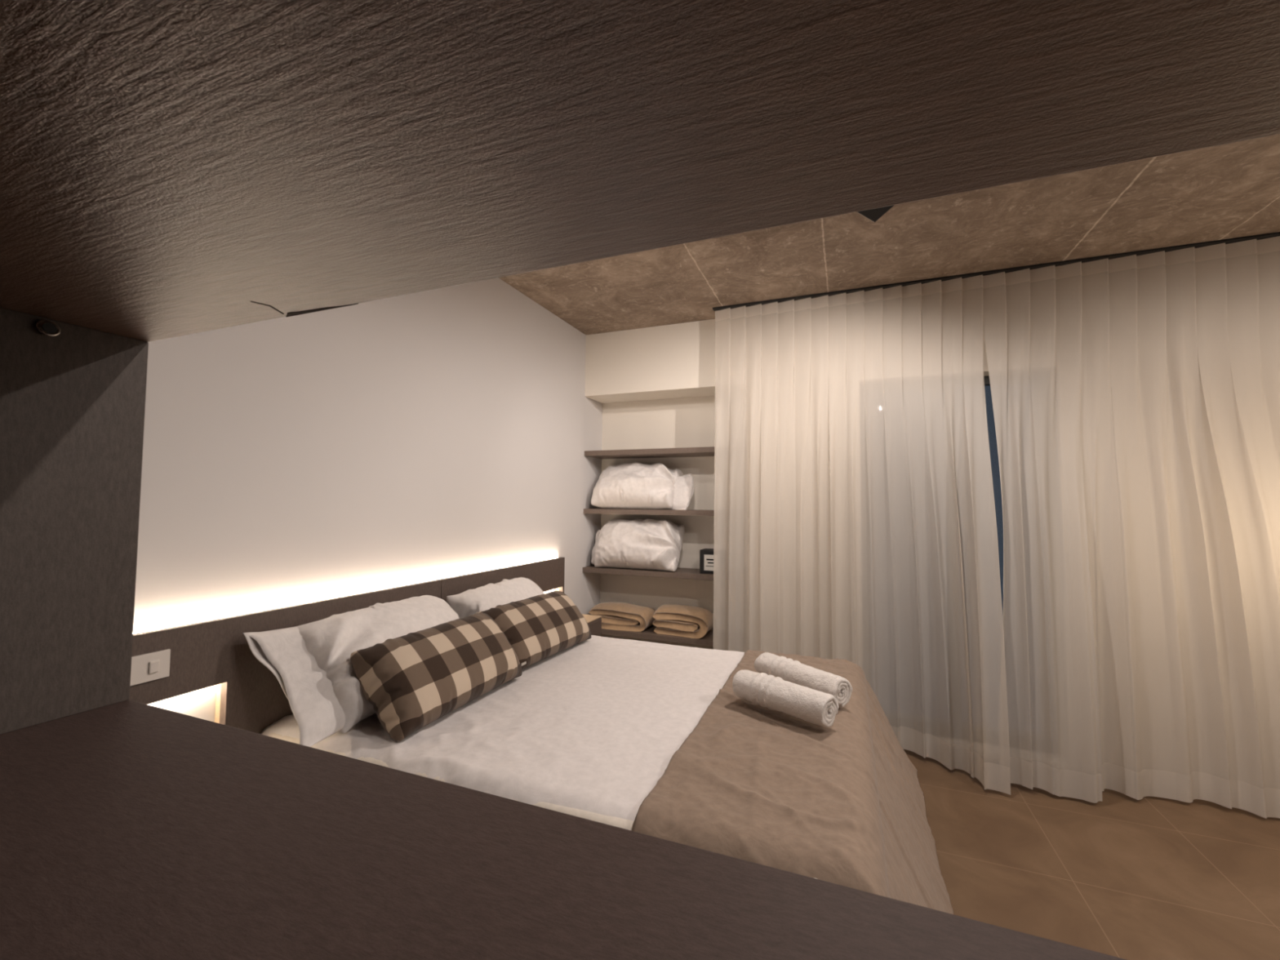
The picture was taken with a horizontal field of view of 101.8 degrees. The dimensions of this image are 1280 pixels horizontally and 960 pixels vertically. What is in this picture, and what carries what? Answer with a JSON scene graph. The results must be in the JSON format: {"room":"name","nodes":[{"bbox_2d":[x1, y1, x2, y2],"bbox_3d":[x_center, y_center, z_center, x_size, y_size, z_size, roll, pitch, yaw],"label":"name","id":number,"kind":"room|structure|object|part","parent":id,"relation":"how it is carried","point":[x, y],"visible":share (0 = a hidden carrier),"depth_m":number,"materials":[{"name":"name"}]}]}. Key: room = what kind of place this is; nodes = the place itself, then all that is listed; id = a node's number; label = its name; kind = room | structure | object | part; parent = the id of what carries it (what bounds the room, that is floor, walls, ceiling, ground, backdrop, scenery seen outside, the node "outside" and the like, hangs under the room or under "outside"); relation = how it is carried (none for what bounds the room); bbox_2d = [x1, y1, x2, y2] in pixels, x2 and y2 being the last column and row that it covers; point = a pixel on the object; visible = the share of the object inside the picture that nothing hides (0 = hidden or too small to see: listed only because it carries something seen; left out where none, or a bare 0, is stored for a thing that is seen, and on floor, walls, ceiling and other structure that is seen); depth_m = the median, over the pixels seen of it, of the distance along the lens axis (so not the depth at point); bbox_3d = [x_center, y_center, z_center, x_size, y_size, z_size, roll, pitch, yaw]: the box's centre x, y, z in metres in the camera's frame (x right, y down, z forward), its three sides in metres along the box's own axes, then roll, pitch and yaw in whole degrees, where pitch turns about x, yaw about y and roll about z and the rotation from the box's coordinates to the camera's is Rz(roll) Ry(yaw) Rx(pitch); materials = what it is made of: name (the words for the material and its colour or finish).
{"room":"hotel bedroom","nodes":[
{"label":"hotel bedroom","id":0,"kind":"room"},
{"bbox_2d":[133,277,602,722],"bbox_3d":[-1.422,0.141,1.994,0.112,2.923,5.802,-1,-3,22],"label":"wall","id":1,"kind":"structure","parent":0,"point":[445,432],"depth_m":2.31,"materials":[{"name":"paint"}]},
{"bbox_2d":[128,556,564,733],"bbox_3d":[-1.102,1.059,2.545,0.057,1.102,2.779,-1,-3,22],"label":"headboard","id":2,"kind":"object","parent":1,"relation":"attached to","point":[204,654],"visible":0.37,"depth_m":1.81,"materials":[{"name":"laminate"},{"name":"dark brown wood"}]},
{"bbox_2d":[130,648,170,685],"bbox_3d":[-1.476,0.557,1.514,0.016,0.083,0.178,-1,-3,22],"label":"light switch","id":3,"kind":"object","parent":2,"relation":"attached to","point":[148,667],"visible":0.42,"depth_m":1.55,"materials":[{"name":"beige plastic"}]},
{"bbox_3d":[-1.323,1.029,1.954,0.031,1.102,1.516,-1,-3,22],"label":"panel","id":4,"kind":"part","parent":2,"relation":"part of","materials":[{"name":"laminate"}]},
{"bbox_2d":[133,557,556,633],"bbox_3d":[-1.111,0.532,2.575,0.026,0.043,2.779,-1,-3,22],"label":"light","id":5,"kind":"object","parent":2,"relation":"attached to","point":[555,557],"depth_m":2.08,"materials":[{"name":"white"}]},
{"bbox_3d":[-0.809,1.094,3.246,0.031,1.102,1.259,-1,-3,22],"label":"panel","id":6,"kind":"part","parent":2,"relation":"part of","materials":[{"name":"laminate"}]},
{"bbox_2d":[582,613,601,636],"bbox_3d":[-0.473,1.070,3.626,0.314,0.206,0.310,-1,-3,22],"label":"nightstand","id":7,"kind":"object","parent":2,"relation":"attached to","point":[594,622],"visible":0.23,"depth_m":3.64,"materials":[{"name":"laminate"}]},
{"bbox_3d":[-0.330,1.071,3.568,0.006,0.168,0.287,-1,-3,22],"label":"drawer","id":8,"kind":"part","parent":7,"relation":"part of","materials":[{"name":"laminate"}]},
{"bbox_2d":[585,319,989,648],"bbox_3d":[1.958,0.244,3.544,5.027,2.923,0.465,-1,-3,22],"label":"wall","id":9,"kind":"structure","parent":0,"point":[655,386],"depth_m":4.25,"materials":[{"name":"paint"}]},
{"bbox_2d":[582,564,713,580],"bbox_3d":[0.212,0.733,4.141,1.331,0.040,0.330,-1,-3,22],"label":"wall shelf","id":10,"kind":"object","parent":9,"relation":"attached to","point":[680,573],"visible":0.41,"depth_m":4.04,"materials":[{"name":"laminate"}]},
{"bbox_2d":[591,518,684,571],"bbox_3d":[-0.037,0.512,4.211,0.746,0.400,0.398,-1,-3,22],"label":"pillow","id":11,"kind":"object","parent":10,"relation":"on","point":[635,544],"visible":1,"depth_m":4.07,"materials":[{"name":"white fabric"}]},
{"bbox_2d":[699,548,713,573],"bbox_3d":[0.559,0.620,3.968,0.174,0.177,0.160,-1,-3,22],"label":"framed sign","id":12,"kind":"object","parent":10,"relation":"on","point":[706,555],"visible":0.56,"depth_m":3.91,"materials":[{"name":"black plastic"}]},
{"bbox_2d":[583,508,714,515],"bbox_3d":[0.216,0.257,4.163,1.331,0.040,0.330,-1,-3,22],"label":"wall shelf","id":13,"kind":"object","parent":9,"relation":"attached to","point":[597,511],"visible":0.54,"depth_m":4.04,"materials":[{"name":"laminate"}]},
{"bbox_2d":[591,462,693,510],"bbox_3d":[0.030,0.044,4.216,0.831,0.400,0.382,-1,-3,22],"label":"pillow","id":14,"kind":"object","parent":13,"relation":"on","point":[635,485],"visible":1,"depth_m":4.10,"materials":[{"name":"white fabric"}]},
{"bbox_2d":[584,446,714,458],"bbox_3d":[0.220,-0.217,4.185,1.331,0.040,0.330,-1,-3,22],"label":"wall shelf","id":15,"kind":"object","parent":9,"relation":"attached to","point":[708,451],"visible":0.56,"depth_m":4.13,"materials":[{"name":"laminate"}]},
{"bbox_2d":[601,624,713,646],"bbox_3d":[0.207,1.213,4.119,1.331,0.040,0.330,-1,-3,22],"label":"wall shelf","id":16,"kind":"object","parent":9,"relation":"attached to","point":[647,633],"visible":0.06,"depth_m":3.98,"materials":[{"name":"laminate"}]},
{"bbox_2d":[588,601,655,631],"bbox_3d":[-0.138,1.101,4.248,0.516,0.184,0.293,-1,-3,22],"label":"folded blanket","id":17,"kind":"object","parent":16,"relation":"on","point":[615,615],"visible":0.91,"depth_m":4.13,"materials":[{"name":"beige fabric"}]},
{"bbox_2d":[652,604,713,638],"bbox_3d":[0.347,1.087,4.056,0.437,0.204,0.293,-1,-3,22],"label":"folded blanket","id":18,"kind":"object","parent":16,"relation":"on","point":[675,620],"visible":0.99,"depth_m":3.95,"materials":[{"name":"beige fabric"}]},
{"bbox_2d":[983,375,1003,607],"bbox_3d":[2.049,0.497,3.420,1.098,2.341,0.056,-1,-3,22],"label":"window","id":19,"kind":"structure","parent":9,"relation":"in","point":[989,411],"depth_m":3.35,"materials":[{"name":"grey"}]},
{"bbox_3d":[2.049,0.497,3.420,1.098,2.341,0.056,-1,-3,22],"label":"frame","id":20,"kind":"part","parent":19,"relation":"part of","materials":[{"name":"grey metal"}]},
{"bbox_2d":[498,133,1279,334],"bbox_3d":[1.000,-1.394,1.168,5.251,0.112,5.914,-1,-3,22],"label":"ceiling","id":21,"kind":"structure","parent":0,"point":[1232,190],"depth_m":2.73,"materials":[{"name":"brown marble with pale veins"}]},
{"bbox_2d":[857,204,893,222],"bbox_3d":[1.046,-1.248,2.306,0.162,0.118,0.171,2,-3,-25],"label":"ceiling spotlight","id":22,"kind":"object","parent":21,"relation":"attached to","point":[873,215],"visible":0.16,"depth_m":2.35,"materials":[{"name":"black metal"}]},
{"bbox_2d":[712,231,1279,311],"bbox_3d":[2.292,-1.235,3.012,3.808,0.009,0.045,-1,-3,22],"label":"track","id":23,"kind":"object","parent":21,"relation":"attached to","point":[1260,237],"visible":1,"depth_m":3.03,"materials":[{"name":"black metal"}]},
{"bbox_2d":[713,275,1010,795],"bbox_3d":[1.270,0.224,3.285,1.674,2.887,0.306,-1,-3,28],"label":"curtain","id":24,"kind":"object","parent":23,"relation":"hanging from","point":[855,522],"visible":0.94,"depth_m":3.29,"materials":[{"name":"white fabric"}]},
{"bbox_2d":[982,235,1279,818],"bbox_3d":[3.013,0.211,2.632,2.172,2.887,0.229,0,-3,17],"label":"curtain","id":25,"kind":"object","parent":23,"relation":"hanging from","point":[1135,400],"visible":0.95,"depth_m":2.75,"materials":[{"name":"white fabric"}]},
{"bbox_2d":[903,749,1279,959],"bbox_3d":[0.973,1.637,1.028,5.251,0.112,5.914,-1,-3,22],"label":"floor","id":26,"kind":"structure","parent":0,"point":[1121,875],"depth_m":2.20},
{"bbox_2d":[267,644,817,879],"bbox_3d":[-0.130,1.276,2.256,1.950,0.703,1.725,-1,-3,22],"label":"bed","id":27,"kind":"object","parent":26,"relation":"on","point":[628,824],"visible":0.06,"depth_m":1.40,"materials":[{"name":"fabric"}]},
{"bbox_2d":[261,635,744,821],"bbox_3d":[-0.292,1.187,2.320,1.607,0.583,1.893,-1,-3,22],"label":"sheet","id":28,"kind":"object","parent":27,"relation":"on","point":[594,724],"visible":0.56,"depth_m":1.84,"materials":[{"name":"white fabric"}]},
{"bbox_2d":[242,595,459,746],"bbox_3d":[-1.036,0.691,2.071,0.395,0.377,0.832,-1,-3,22],"label":"pillow","id":29,"kind":"object","parent":28,"relation":"on","point":[311,664],"visible":0.62,"depth_m":1.81,"materials":[{"name":"white fabric"}]},
{"bbox_2d":[350,613,526,741],"bbox_3d":[-0.773,0.736,2.091,0.321,0.295,0.731,-1,-3,22],"label":"cushion","id":30,"kind":"object","parent":28,"relation":"on","point":[411,681],"visible":1,"depth_m":1.89,"materials":[{"name":"fabric"}]},
{"bbox_2d":[446,577,543,618],"bbox_3d":[-0.738,0.742,2.898,0.342,0.353,0.652,-1,-3,22],"label":"pillow","id":31,"kind":"object","parent":28,"relation":"on","point":[470,602],"visible":0.39,"depth_m":2.74,"materials":[{"name":"white fabric"}]},
{"bbox_2d":[476,591,591,669],"bbox_3d":[-0.542,0.774,2.781,0.321,0.286,0.718,-1,-3,22],"label":"cushion","id":32,"kind":"object","parent":28,"relation":"on","point":[538,628],"visible":0.86,"depth_m":2.65,"materials":[{"name":"fabric"}]},
{"bbox_2d":[631,649,954,914],"bbox_3d":[0.681,1.167,1.938,0.840,0.590,1.899,-1,-3,22],"label":"throw","id":33,"kind":"object","parent":27,"relation":"on","point":[842,803],"visible":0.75,"depth_m":1.51,"materials":[{"name":"beige fabric"}]},
{"bbox_2d":[732,670,839,727],"bbox_3d":[0.535,0.809,1.950,0.136,0.120,0.393,3,-3,-40],"label":"rolled towel","id":34,"kind":"object","parent":33,"relation":"on","point":[816,707],"visible":1,"depth_m":1.89,"materials":[{"name":"white fabric"}]},
{"bbox_2d":[754,652,852,707],"bbox_3d":[0.672,0.831,2.182,0.125,0.125,0.431,2,-3,-32],"label":"rolled towel","id":35,"kind":"object","parent":33,"relation":"on","point":[788,669],"visible":0.91,"depth_m":2.11,"materials":[{"name":"white fabric"}]},
{"bbox_2d":[0,0,1279,959],"bbox_3d":[0.261,0.077,0.006,2.606,2.899,0.730,-1,-3,22],"label":"shelving unit","id":36,"kind":"object","parent":26,"relation":"on","point":[169,168],"visible":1,"depth_m":0.39,"materials":[{"name":"laminate"}]},
{"bbox_3d":[-0.932,0.043,0.489,0.031,0.560,0.717,-1,-3,22],"label":"panel","id":37,"kind":"part","parent":36,"relation":"part of","materials":[{"name":"laminate"}]}
]}

